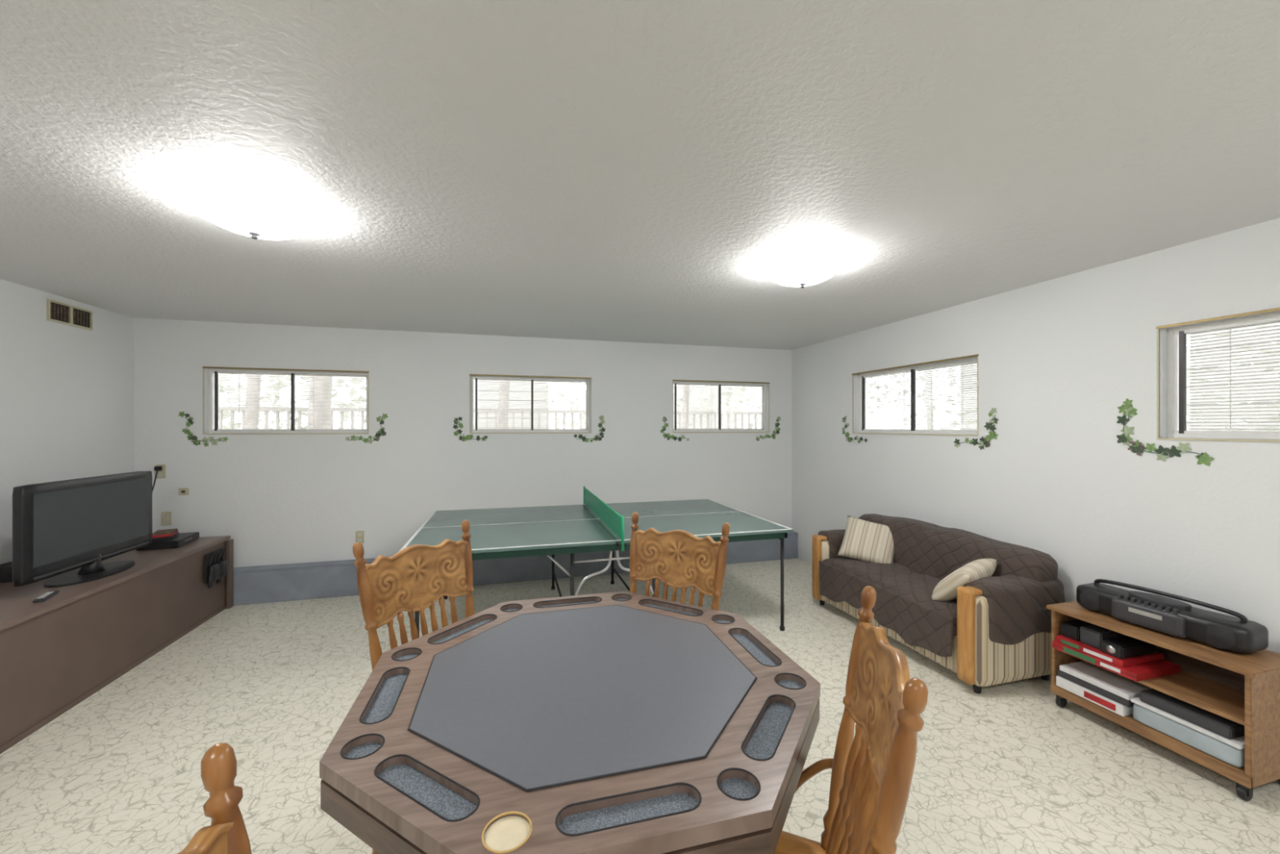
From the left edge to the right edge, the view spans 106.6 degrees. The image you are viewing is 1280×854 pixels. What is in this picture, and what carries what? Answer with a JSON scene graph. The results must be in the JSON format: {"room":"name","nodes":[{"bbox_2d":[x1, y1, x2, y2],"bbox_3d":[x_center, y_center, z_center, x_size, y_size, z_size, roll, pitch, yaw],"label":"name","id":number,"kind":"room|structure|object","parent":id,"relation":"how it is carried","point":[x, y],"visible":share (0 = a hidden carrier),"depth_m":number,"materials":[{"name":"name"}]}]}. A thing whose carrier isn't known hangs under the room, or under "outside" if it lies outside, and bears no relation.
{"room":"basement game room","nodes":[
{"label":"basement game room","id":0,"kind":"room"},
{"bbox_2d":[0,279,133,564],"bbox_3d":[-3.332,0.300,0.602,0.160,2.400,6.860,0,0,-16],"label":"wall","id":1,"kind":"structure","parent":0,"point":[67,391],"depth_m":3.25,"materials":[{"name":"paint"}]},
{"bbox_2d":[46,298,93,330],"bbox_3d":[-4.007,-0.785,3.356,0.012,0.140,0.350,0,0,-16],"label":"air vent","id":2,"kind":"object","parent":1,"relation":"in","point":[57,312],"visible":1,"depth_m":3.34,"materials":[{"name":"beige metal"}]},
{"bbox_2d":[278,374,314,429],"bbox_3d":[-3.137,-0.225,4.329,0.848,0.516,0.003,0,0,-15],"label":"blind cords","id":3,"kind":"object","parent":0,"point":[278,375],"depth_m":4.33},
{"bbox_2d":[133,317,791,567],"bbox_3d":[-1.220,0.300,4.830,6.490,2.400,0.160,0,0,-16],"label":"wall","id":4,"kind":"structure","parent":0,"point":[281,499],"depth_m":4.50,"materials":[{"name":"paint"}]},
{"bbox_2d":[154,464,165,478],"bbox_3d":[-3.992,0.370,3.954,0.070,0.115,0.045,0,0,-16],"label":"wall outlet","id":5,"kind":"object","parent":4,"relation":"attached to","point":[162,468],"visible":0.95,"depth_m":3.97,"materials":[{"name":"beige plastic"}]},
{"bbox_2d":[152,469,158,490],"bbox_3d":[-3.824,0.626,3.597,0.039,0.561,0.788,0,0,-23],"label":"power cord","id":6,"kind":"object","parent":5,"relation":"attached to","point":[155,477],"visible":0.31,"depth_m":3.86,"materials":[{"name":"black plastic"}]},
{"bbox_2d":[160,511,171,525],"bbox_3d":[-3.958,0.765,3.982,0.070,0.115,0.011,0,0,-16],"label":"wall outlet","id":7,"kind":"object","parent":4,"relation":"attached to","point":[166,517],"visible":1,"depth_m":3.98,"materials":[{"name":"beige plastic"}]},
{"bbox_2d":[178,488,188,495],"bbox_3d":[-3.842,0.544,4.012,0.070,0.060,0.014,0,0,-16],"label":"wall outlet","id":8,"kind":"object","parent":4,"relation":"attached to","point":[182,491],"visible":1,"depth_m":4.01,"materials":[{"name":"grey plastic"}]},
{"bbox_2d":[178,411,228,446],"bbox_3d":[-3.708,0.018,4.053,0.354,0.302,0.001,0,0,-16],"label":"wall decal","id":9,"kind":"object","parent":4,"relation":"attached to","point":[190,437],"visible":1,"depth_m":4.03,"materials":[{"name":"green plant"}]},
{"bbox_2d":[202,368,368,434],"bbox_3d":[-3.108,-0.220,4.230,1.264,0.570,0.026,0,0,-16],"label":"trim","id":10,"kind":"structure","parent":4,"relation":"attached to","point":[202,368],"depth_m":4.19,"materials":[{"name":"beige wood"}]},
{"bbox_2d":[202,366,368,372],"bbox_3d":[-3.106,-0.507,4.221,1.266,0.012,0.012,0,0,-16],"label":"trim","id":11,"kind":"structure","parent":4,"relation":"attached to","point":[202,366],"depth_m":4.21,"materials":[{"name":"beige wood"}]},
{"bbox_2d":[208,368,368,433],"bbox_3d":[-3.128,-0.225,4.301,1.250,0.560,0.040,0,0,-16],"label":"frame","id":12,"kind":"object","parent":4,"relation":"attached to","point":[211,375],"visible":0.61,"depth_m":4.21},
{"bbox_2d":[212,371,367,431],"bbox_3d":[-3.127,-0.225,4.299,1.206,0.516,0.036,0,0,-16],"label":"window","id":13,"kind":"structure","parent":4,"relation":"in","point":[234,372],"depth_m":4.28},
{"bbox_2d":[220,373,366,428],"bbox_3d":[-3.117,-0.229,4.335,1.156,0.484,0.020,0,0,-16],"label":"blind slats","id":14,"kind":"object","parent":13,"relation":"attached to","point":[220,373],"visible":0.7,"depth_m":4.31,"materials":[{"name":"white plastic"}]},
{"bbox_2d":[355,530,364,543],"bbox_3d":[-2.567,1.010,4.367,0.070,0.115,0.011,0,0,-16],"label":"wall outlet","id":15,"kind":"object","parent":4,"relation":"attached to","point":[359,534],"visible":0.94,"depth_m":4.37,"materials":[{"name":"beige plastic"}]},
{"bbox_2d":[345,413,387,444],"bbox_3d":[-2.511,0.017,4.384,0.356,0.284,0.001,0,0,-16],"label":"wall decal","id":16,"kind":"object","parent":4,"relation":"attached to","point":[381,432],"visible":1,"depth_m":4.41,"materials":[{"name":"green plant"}]},
{"bbox_2d":[453,416,487,441],"bbox_3d":[-1.645,0.022,4.625,0.322,0.247,0.001,0,0,-16],"label":"wall decal","id":17,"kind":"object","parent":4,"relation":"attached to","point":[456,420],"visible":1,"depth_m":4.60,"materials":[{"name":"green plant"}]},
{"bbox_2d":[233,531,798,605],"bbox_3d":[-1.181,1.355,4.688,6.170,0.290,0.135,0,0,-16],"label":"trim","id":18,"kind":"structure","parent":4,"relation":"attached to","point":[253,584],"depth_m":4.52,"materials":[{"name":"grey paint"}]},
{"bbox_2d":[471,375,590,432],"bbox_3d":[-1.100,-0.225,4.863,1.180,0.560,0.040,0,0,-16],"label":"frame","id":19,"kind":"object","parent":4,"relation":"attached to","point":[472,376],"visible":0.91,"depth_m":4.83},
{"bbox_2d":[473,377,587,430],"bbox_3d":[-1.099,-0.225,4.861,1.136,0.516,0.036,0,0,-16],"label":"window","id":20,"kind":"structure","parent":4,"relation":"in","point":[586,428],"depth_m":4.84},
{"bbox_2d":[478,379,586,428],"bbox_3d":[-1.088,-0.229,4.897,1.086,0.484,0.020,0,0,-16],"label":"blind slats","id":21,"kind":"object","parent":20,"relation":"attached to","point":[478,380],"visible":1,"depth_m":4.88,"materials":[{"name":"white plastic"}]},
{"bbox_2d":[469,375,591,433],"bbox_3d":[-1.080,-0.220,4.793,1.194,0.570,0.026,0,0,-16],"label":"trim","id":22,"kind":"structure","parent":4,"relation":"attached to","point":[469,375],"depth_m":4.77,"materials":[{"name":"beige wood"}]},
{"bbox_2d":[469,373,591,378],"bbox_3d":[-1.078,-0.507,4.784,1.196,0.012,0.012,0,0,-16],"label":"trim","id":23,"kind":"structure","parent":4,"relation":"attached to","point":[469,374],"depth_m":4.77,"materials":[{"name":"beige wood"}]},
{"bbox_2d":[573,415,605,442],"bbox_3d":[-0.521,0.021,4.936,0.337,0.285,0.001,0,0,-16],"label":"wall decal","id":24,"kind":"object","parent":4,"relation":"attached to","point":[600,424],"visible":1,"depth_m":4.96,"materials":[{"name":"green plant"}]},
{"bbox_2d":[659,416,688,441],"bbox_3d":[0.377,0.020,5.185,0.341,0.276,0.001,0,0,-16],"label":"wall decal","id":25,"kind":"object","parent":4,"relation":"attached to","point":[668,436],"visible":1,"depth_m":5.16,"materials":[{"name":"green plant"}]},
{"bbox_2d":[673,382,763,430],"bbox_3d":[0.903,-0.225,5.416,1.121,0.516,0.036,0,0,-16],"label":"window","id":26,"kind":"structure","parent":4,"relation":"in","point":[762,386],"depth_m":5.40,"materials":[{"name":"glass"}]},
{"bbox_2d":[676,384,761,423],"bbox_3d":[0.914,-0.229,5.452,1.071,0.484,0.020,0,0,-16],"label":"blind slats","id":27,"kind":"object","parent":26,"relation":"attached to","point":[677,384],"visible":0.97,"depth_m":5.47,"materials":[{"name":"white plastic"}]},
{"bbox_2d":[673,381,765,431],"bbox_3d":[0.902,-0.225,5.418,1.165,0.560,0.040,0,0,-16],"label":"frame","id":28,"kind":"object","parent":4,"relation":"attached to","point":[678,382],"visible":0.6,"depth_m":5.46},
{"bbox_2d":[672,381,769,432],"bbox_3d":[0.922,-0.220,5.348,1.179,0.570,0.026,0,0,-16],"label":"trim","id":29,"kind":"structure","parent":4,"relation":"attached to","point":[673,381],"depth_m":5.33,"materials":[{"name":"white wood"}]},
{"bbox_2d":[672,379,769,383],"bbox_3d":[0.924,-0.507,5.339,1.181,0.012,0.012,0,0,-16],"label":"trim","id":30,"kind":"structure","parent":4,"relation":"attached to","point":[673,380],"depth_m":5.33,"materials":[{"name":"beige wood"}]},
{"bbox_2d":[755,416,781,440],"bbox_3d":[1.481,0.017,5.492,0.330,0.288,0.001,0,0,-16],"label":"wall decal","id":31,"kind":"object","parent":4,"relation":"attached to","point":[779,419],"visible":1,"depth_m":5.51,"materials":[{"name":"green plant"}]},
{"bbox_2d":[0,0,1279,350],"bbox_3d":[-0.303,-0.950,1.524,6.490,0.100,7.020,0,0,-16],"label":"ceiling","id":32,"kind":"structure","parent":0,"point":[623,171],"depth_m":1.54,"materials":[{"name":"white paint"}]},
{"bbox_2d":[187,186,312,239],"bbox_3d":[-1.556,-0.829,1.924,0.390,0.142,0.390,0,0,-15],"label":"ceiling lamp","id":33,"kind":"object","parent":32,"relation":"attached to","point":[254,215],"depth_m":1.83,"materials":[{"name":"white glass"}]},
{"bbox_2d":[765,253,841,288],"bbox_3d":[0.887,-0.829,2.602,0.390,0.142,0.390,0,0,-15],"label":"ceiling lamp","id":34,"kind":"object","parent":32,"relation":"attached to","point":[807,269],"depth_m":2.49,"materials":[{"name":"white glass"}]},
{"bbox_2d":[0,558,1279,853],"bbox_3d":[-0.303,1.550,1.524,6.490,0.100,7.020,0,0,-16],"label":"floor","id":35,"kind":"structure","parent":0,"point":[1004,768],"depth_m":2.18,"materials":[{"name":"beige carpet"}]},
{"bbox_2d":[0,535,233,754],"bbox_3d":[-3.053,1.204,1.313,0.752,0.592,5.362,0,0,-16],"label":"cabinet","id":36,"kind":"object","parent":35,"relation":"on","point":[57,652],"visible":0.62,"depth_m":2.70,"materials":[{"name":"brown paint"}]},
{"bbox_2d":[0,560,13,582],"bbox_3d":[-3.751,0.828,2.862,0.140,0.160,0.180,0,0,-16],"label":"box","id":37,"kind":"object","parent":36,"relation":"on","point":[6,569],"visible":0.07,"depth_m":2.79,"materials":[{"name":"black plastic"}]},
{"bbox_2d":[32,590,59,603],"bbox_3d":[-3.151,0.898,2.530,0.040,0.020,0.170,0,0,-33],"label":"remote control","id":38,"kind":"object","parent":36,"relation":"on","point":[49,594],"visible":1,"depth_m":2.51,"materials":[{"name":"grey plastic"}]},
{"bbox_2d":[12,471,152,587],"bbox_3d":[-3.380,0.608,2.944,0.280,0.600,0.950,0,0,-16],"label":"television","id":39,"kind":"object","parent":36,"relation":"on","point":[61,526],"visible":1,"depth_m":2.81,"materials":[{"name":"black plastic"}]},
{"bbox_2d":[135,531,199,551],"bbox_3d":[-3.634,0.880,3.683,0.244,0.055,0.340,0,0,-22],"label":"dvd player","id":40,"kind":"object","parent":36,"relation":"on","point":[182,539],"visible":0.78,"depth_m":3.57},
{"bbox_2d":[151,528,178,542],"bbox_3d":[-3.632,0.825,3.631,0.140,0.056,0.200,0,0,-33],"label":"cases","id":41,"kind":"object","parent":40,"relation":"on","point":[165,535],"visible":0.75,"depth_m":3.59,"materials":[{"name":"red plastic"}]},
{"bbox_2d":[204,546,227,587],"bbox_3d":[-3.337,1.102,3.765,0.050,0.276,0.240,0,0,-16],"label":"holder","id":42,"kind":"object","parent":36,"relation":"attached to","point":[215,566],"visible":1,"depth_m":3.71,"materials":[{"name":"black plastic"}]},
{"bbox_2d":[177,742,251,853],"bbox_3d":[-0.251,0.951,0.426,0.534,1.103,0.507,0,0,-13],"label":"dining chair","id":43,"kind":"object","parent":35,"relation":"on","point":[227,833],"visible":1,"depth_m":0.59,"materials":[{"name":"brown wood"}]},
{"bbox_2d":[352,520,474,853],"bbox_3d":[-0.660,0.951,1.738,0.534,1.103,0.507,0,0,29],"label":"dining chair","id":44,"kind":"object","parent":35,"relation":"on","point":[411,580],"visible":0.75,"depth_m":1.82,"materials":[{"name":"brown wood"}]},
{"bbox_2d":[319,591,820,853],"bbox_3d":[-0.161,1.117,1.470,1.271,0.763,1.271,0,0,-15],"label":"table","id":45,"kind":"object","parent":35,"relation":"on","point":[620,722],"visible":1,"depth_m":1.14,"materials":[{"name":"brown wood"}]},
{"bbox_2d":[399,485,793,637],"bbox_3d":[-0.355,1.038,3.845,2.620,0.925,1.628,0,0,-16],"label":"table","id":46,"kind":"object","parent":35,"relation":"on","point":[595,525],"visible":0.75,"depth_m":3.51,"materials":[{"name":"green wood"}]},
{"bbox_2d":[629,511,729,609],"bbox_3d":[0.037,0.951,1.925,0.507,1.103,0.534,0,0,34],"label":"dining chair","id":47,"kind":"object","parent":35,"relation":"on","point":[679,558],"visible":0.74,"depth_m":2.11,"materials":[{"name":"brown wood"}]},
{"bbox_2d":[773,586,928,853],"bbox_3d":[0.283,0.951,1.048,0.534,1.103,0.507,0,0,17],"label":"dining chair","id":48,"kind":"object","parent":35,"relation":"on","point":[872,773],"visible":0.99,"depth_m":1.02,"materials":[{"name":"brown wood"}]},
{"bbox_2d":[812,513,1064,693],"bbox_3d":[1.954,1.112,3.427,0.692,0.776,1.553,0,0,-16],"label":"sofa","id":49,"kind":"object","parent":35,"relation":"on","point":[997,629],"visible":0.85,"depth_m":2.90,"materials":[{"name":"fabric"}]},
{"bbox_2d":[837,515,894,563],"bbox_3d":[1.829,0.915,3.807,0.437,0.351,0.226,0,0,35],"label":"throw pillow","id":50,"kind":"object","parent":49,"relation":"on","point":[864,540],"visible":0.88,"depth_m":3.77,"materials":[{"name":"fabric"}]},
{"bbox_2d":[818,560,953,657],"bbox_3d":[1.641,1.246,3.340,0.041,0.292,1.220,0,0,-15],"label":"sofa seat cushion","id":51,"kind":"object","parent":49,"relation":"hanging from","point":[921,623],"depth_m":3.14,"materials":[{"name":"brown fabric"}]},
{"bbox_2d":[931,558,996,600],"bbox_3d":[1.990,0.940,2.928,0.383,0.270,0.249,0,0,-29],"label":"throw pillow","id":52,"kind":"object","parent":49,"relation":"on","point":[945,589],"visible":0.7,"depth_m":2.85,"materials":[{"name":"fabric"}]},
{"bbox_2d":[1046,600,1279,800],"bbox_3d":[2.475,1.232,2.274,0.355,0.535,0.750,0,0,-16],"label":"cart","id":53,"kind":"object","parent":35,"relation":"on","point":[1243,689],"visible":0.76,"depth_m":2.06,"materials":[{"name":"brown wood"}]},
{"bbox_2d":[1056,660,1151,716],"bbox_3d":[2.400,1.323,2.438,0.292,0.110,0.305,0,0,-16],"label":"board game box","id":54,"kind":"object","parent":53,"relation":"on","point":[1113,691],"visible":0.66,"depth_m":2.39,"materials":[{"name":"white cardboard"}]},
{"bbox_2d":[1052,640,1180,681],"bbox_3d":[2.396,1.160,2.416,0.312,0.036,0.355,0,0,-16],"label":"board game box","id":55,"kind":"object","parent":53,"relation":"on","point":[1144,671],"visible":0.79,"depth_m":2.28,"materials":[{"name":"red cardboard"}]},
{"bbox_2d":[1055,635,1164,666],"bbox_3d":[2.396,1.128,2.444,0.296,0.028,0.290,0,0,-16],"label":"board game box","id":56,"kind":"object","parent":55,"relation":"on","point":[1078,645],"visible":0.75,"depth_m":2.34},
{"bbox_2d":[1060,619,1155,658],"bbox_3d":[2.381,1.071,2.445,0.244,0.085,0.280,0,0,-16],"label":"game console","id":57,"kind":"object","parent":56,"relation":"on","point":[1113,643],"visible":0.77,"depth_m":2.38,"materials":[{"name":"black plastic"}]},
{"bbox_2d":[1054,683,1244,773],"bbox_3d":[2.482,1.387,2.276,0.340,0.017,0.684,0,0,-15],"label":"shelf","id":58,"kind":"object","parent":53,"relation":"attached to","point":[1128,720],"depth_m":2.15,"materials":[{"name":"brown wood"}]},
{"bbox_2d":[1056,648,1244,725],"bbox_3d":[2.487,1.187,2.277,0.330,0.017,0.684,0,0,-15],"label":"shelf","id":59,"kind":"object","parent":53,"relation":"attached to","point":[1216,695],"depth_m":2.13,"materials":[{"name":"brown wood"}]},
{"bbox_2d":[1076,578,1268,653],"bbox_3d":[2.495,0.878,2.295,0.215,0.166,0.620,0,0,-18],"label":"stereo","id":60,"kind":"object","parent":53,"relation":"on","point":[1238,634],"visible":1,"depth_m":2.19,"materials":[{"name":"black plastic"}]},
{"bbox_2d":[1130,688,1244,767],"bbox_3d":[2.505,1.303,2.118,0.312,0.150,0.353,0,0,-16],"label":"storage container","id":61,"kind":"object","parent":53,"relation":"on","point":[1222,738],"visible":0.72,"depth_m":2.05,"materials":[{"name":"plastic"}]},
{"bbox_2d":[686,385,751,428],"bbox_3d":[0.914,-0.225,5.452,0.805,0.516,0.003,0,0,-15],"label":"blind cords","id":62,"kind":"object","parent":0,"point":[686,385],"depth_m":5.34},
{"bbox_2d":[903,364,963,429],"bbox_3d":[2.322,-0.225,4.010,0.003,0.516,0.853,0,0,-15],"label":"blind cords","id":63,"kind":"object","parent":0,"point":[962,365],"depth_m":3.86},
{"bbox_2d":[791,217,1279,653],"bbox_3d":[2.768,0.300,2.293,0.160,2.400,6.860,0,0,-16],"label":"wall","id":64,"kind":"structure","parent":0,"point":[1059,357],"depth_m":2.78,"materials":[{"name":"paint"}]},
{"bbox_2d":[841,416,866,443],"bbox_3d":[2.051,0.022,4.564,0.001,0.275,0.351,0,0,-16],"label":"wall decal","id":65,"kind":"object","parent":64,"relation":"attached to","point":[850,439],"visible":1,"depth_m":4.64,"materials":[{"name":"green plant"}]},
{"bbox_2d":[852,355,978,435],"bbox_3d":[2.224,-0.220,3.979,0.026,0.570,1.274,0,0,-16],"label":"trim","id":66,"kind":"structure","parent":64,"relation":"attached to","point":[977,356],"depth_m":3.60,"materials":[{"name":"beige wood"}]},
{"bbox_2d":[852,354,978,374],"bbox_3d":[2.216,-0.507,3.977,0.012,0.012,1.276,0,0,-16],"label":"trim","id":67,"kind":"structure","parent":64,"relation":"attached to","point":[974,355],"depth_m":3.83,"materials":[{"name":"beige wood"}]},
{"bbox_2d":[858,356,977,434],"bbox_3d":[2.295,-0.225,3.999,0.040,0.560,1.260,0,0,-16],"label":"frame","id":68,"kind":"object","parent":64,"relation":"attached to","point":[970,359],"visible":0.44,"depth_m":4.03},
{"bbox_2d":[860,360,977,431],"bbox_3d":[2.293,-0.225,3.998,0.036,0.516,1.216,0,0,-16],"label":"window","id":69,"kind":"structure","parent":64,"relation":"in","point":[913,371],"depth_m":3.99,"materials":[{"name":"white plastic"}]},
{"bbox_2d":[866,362,977,428],"bbox_3d":[2.329,-0.229,3.987,0.020,0.484,1.166,0,0,-16],"label":"blind slats","id":70,"kind":"object","parent":69,"relation":"attached to","point":[975,362],"visible":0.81,"depth_m":3.89,"materials":[{"name":"white plastic"}]},
{"bbox_2d":[953,407,998,449],"bbox_3d":[2.378,0.014,3.384,0.001,0.296,0.339,0,0,-16],"label":"wall decal","id":71,"kind":"object","parent":64,"relation":"attached to","point":[986,441],"visible":1,"depth_m":3.29,"materials":[{"name":"green plant"}]},
{"bbox_2d":[1115,398,1214,466],"bbox_3d":[2.646,0.016,2.418,0.001,0.340,0.376,0,0,-16],"label":"wall decal","id":72,"kind":"object","parent":64,"relation":"attached to","point":[1203,458],"visible":1,"depth_m":2.50,"materials":[{"name":"green plant"}]},
{"bbox_2d":[1155,307,1279,328],"bbox_3d":[2.810,-0.507,1.835,0.012,0.012,1.251,0,0,-16],"label":"trim","id":73,"kind":"structure","parent":64,"relation":"attached to","point":[1275,308],"depth_m":2.22,"materials":[{"name":"beige wood"}]},
{"bbox_2d":[1156,328,1279,442],"bbox_3d":[2.818,-0.220,1.837,0.026,0.570,1.249,0,0,-16],"label":"trim","id":74,"kind":"structure","parent":64,"relation":"attached to","point":[1158,437],"depth_m":2.43,"materials":[{"name":"beige wood"}]},
{"bbox_2d":[1167,311,1279,439],"bbox_3d":[2.889,-0.225,1.857,0.040,0.560,1.235,0,0,-16],"label":"frame","id":75,"kind":"object","parent":64,"relation":"attached to","point":[1172,340],"visible":0.99,"depth_m":2.43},
{"bbox_2d":[1173,316,1279,434],"bbox_3d":[2.887,-0.225,1.857,0.036,0.516,1.191,0,0,-16],"label":"window","id":76,"kind":"structure","parent":64,"relation":"in","point":[1182,336],"depth_m":2.39,"materials":[{"name":"white plastic"}]},
{"bbox_2d":[1190,320,1279,430],"bbox_3d":[2.923,-0.229,1.846,0.020,0.484,1.141,0,0,-16],"label":"blind slats","id":77,"kind":"object","parent":76,"relation":"attached to","point":[1277,322],"visible":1,"depth_m":2.25,"materials":[{"name":"white plastic"}]},
{"bbox_2d":[1230,328,1231,431],"bbox_3d":[2.918,-0.225,1.862,0.003,0.516,0.840,0,0,-15],"label":"blind cords","id":78,"kind":"object","parent":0,"point":[1230,329],"depth_m":2.26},
{"label":"outside","id":79,"kind":"structure","parent":0,"visible":0},
{"bbox_3d":[-4.703,1.200,16.960,50.000,1.200,24.800,0,0,-15],"label":"ground","id":80,"kind":"structure","parent":79,"visible":0},
{"bbox_2d":[244,374,261,429],"bbox_3d":[-4.754,-1.949,5.946,0.383,5.106,0.168,0,0,-16],"label":"trunk","id":81,"kind":"object","parent":80,"relation":"on","point":[253,375],"visible":0.02,"depth_m":5.88,"materials":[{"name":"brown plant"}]},
{"bbox_2d":[306,375,332,429],"bbox_3d":[-3.942,-1.948,5.963,0.478,5.111,0.288,0,0,-16],"label":"trunk","id":82,"kind":"object","parent":80,"relation":"on","point":[328,417],"visible":0.02,"depth_m":5.86,"materials":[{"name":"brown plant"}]},
{"bbox_2d":[218,373,761,429],"bbox_3d":[-3.167,-0.974,9.514,16.138,3.193,1.251,0,0,-16],"label":"trees","id":83,"kind":"object","parent":80,"relation":"on","point":[740,392],"visible":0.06,"depth_m":8.84,"materials":[{"name":"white plant"}]},
{"bbox_2d":[218,406,761,429],"bbox_3d":[-2.133,0.165,7.316,9.800,0.870,0.080,0,0,-16],"label":"railing","id":84,"kind":"object","parent":80,"relation":"on","point":[495,411],"visible":0.11,"depth_m":7.25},
{"bbox_2d":[497,380,509,427],"bbox_3d":[-1.783,-1.949,6.458,0.383,5.106,0.168,0,0,-16],"label":"trunk","id":85,"kind":"object","parent":80,"relation":"on","point":[507,386],"visible":0.02,"depth_m":6.38,"materials":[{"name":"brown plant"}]},
{"bbox_2d":[473,379,742,428],"bbox_3d":[-0.836,-0.500,12.053,7.808,2.200,1.096,0,0,-26],"label":"shed","id":86,"kind":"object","parent":80,"relation":"on","point":[701,396],"visible":0.08,"depth_m":10.77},
{"bbox_2d":[681,385,689,428],"bbox_3d":[0.770,-1.949,7.374,0.345,5.105,0.120,0,0,-16],"label":"trunk","id":87,"kind":"object","parent":80,"relation":"on","point":[684,400],"visible":0.02,"depth_m":7.32,"materials":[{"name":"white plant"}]},
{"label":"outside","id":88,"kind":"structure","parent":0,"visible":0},
{"bbox_3d":[14.435,1.350,1.461,21.400,0.900,15.100,0,0,-15],"label":"ground","id":89,"kind":"structure","parent":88,"visible":0},
{"bbox_2d":[866,322,1279,431],"bbox_3d":[4.419,-0.311,5.380,1.115,2.427,9.082,0,0,-16],"label":"shrub bush","id":90,"kind":"object","parent":89,"relation":"on","point":[1188,372],"visible":0.07,"depth_m":4.26,"materials":[{"name":"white plant"}]},
{"bbox_2d":[960,320,1279,431],"bbox_3d":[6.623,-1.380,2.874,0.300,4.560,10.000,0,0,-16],"label":"neighbor house","id":91,"kind":"structure","parent":89,"relation":"on","point":[1188,338],"depth_m":4.81,"materials":[{"name":"white"}]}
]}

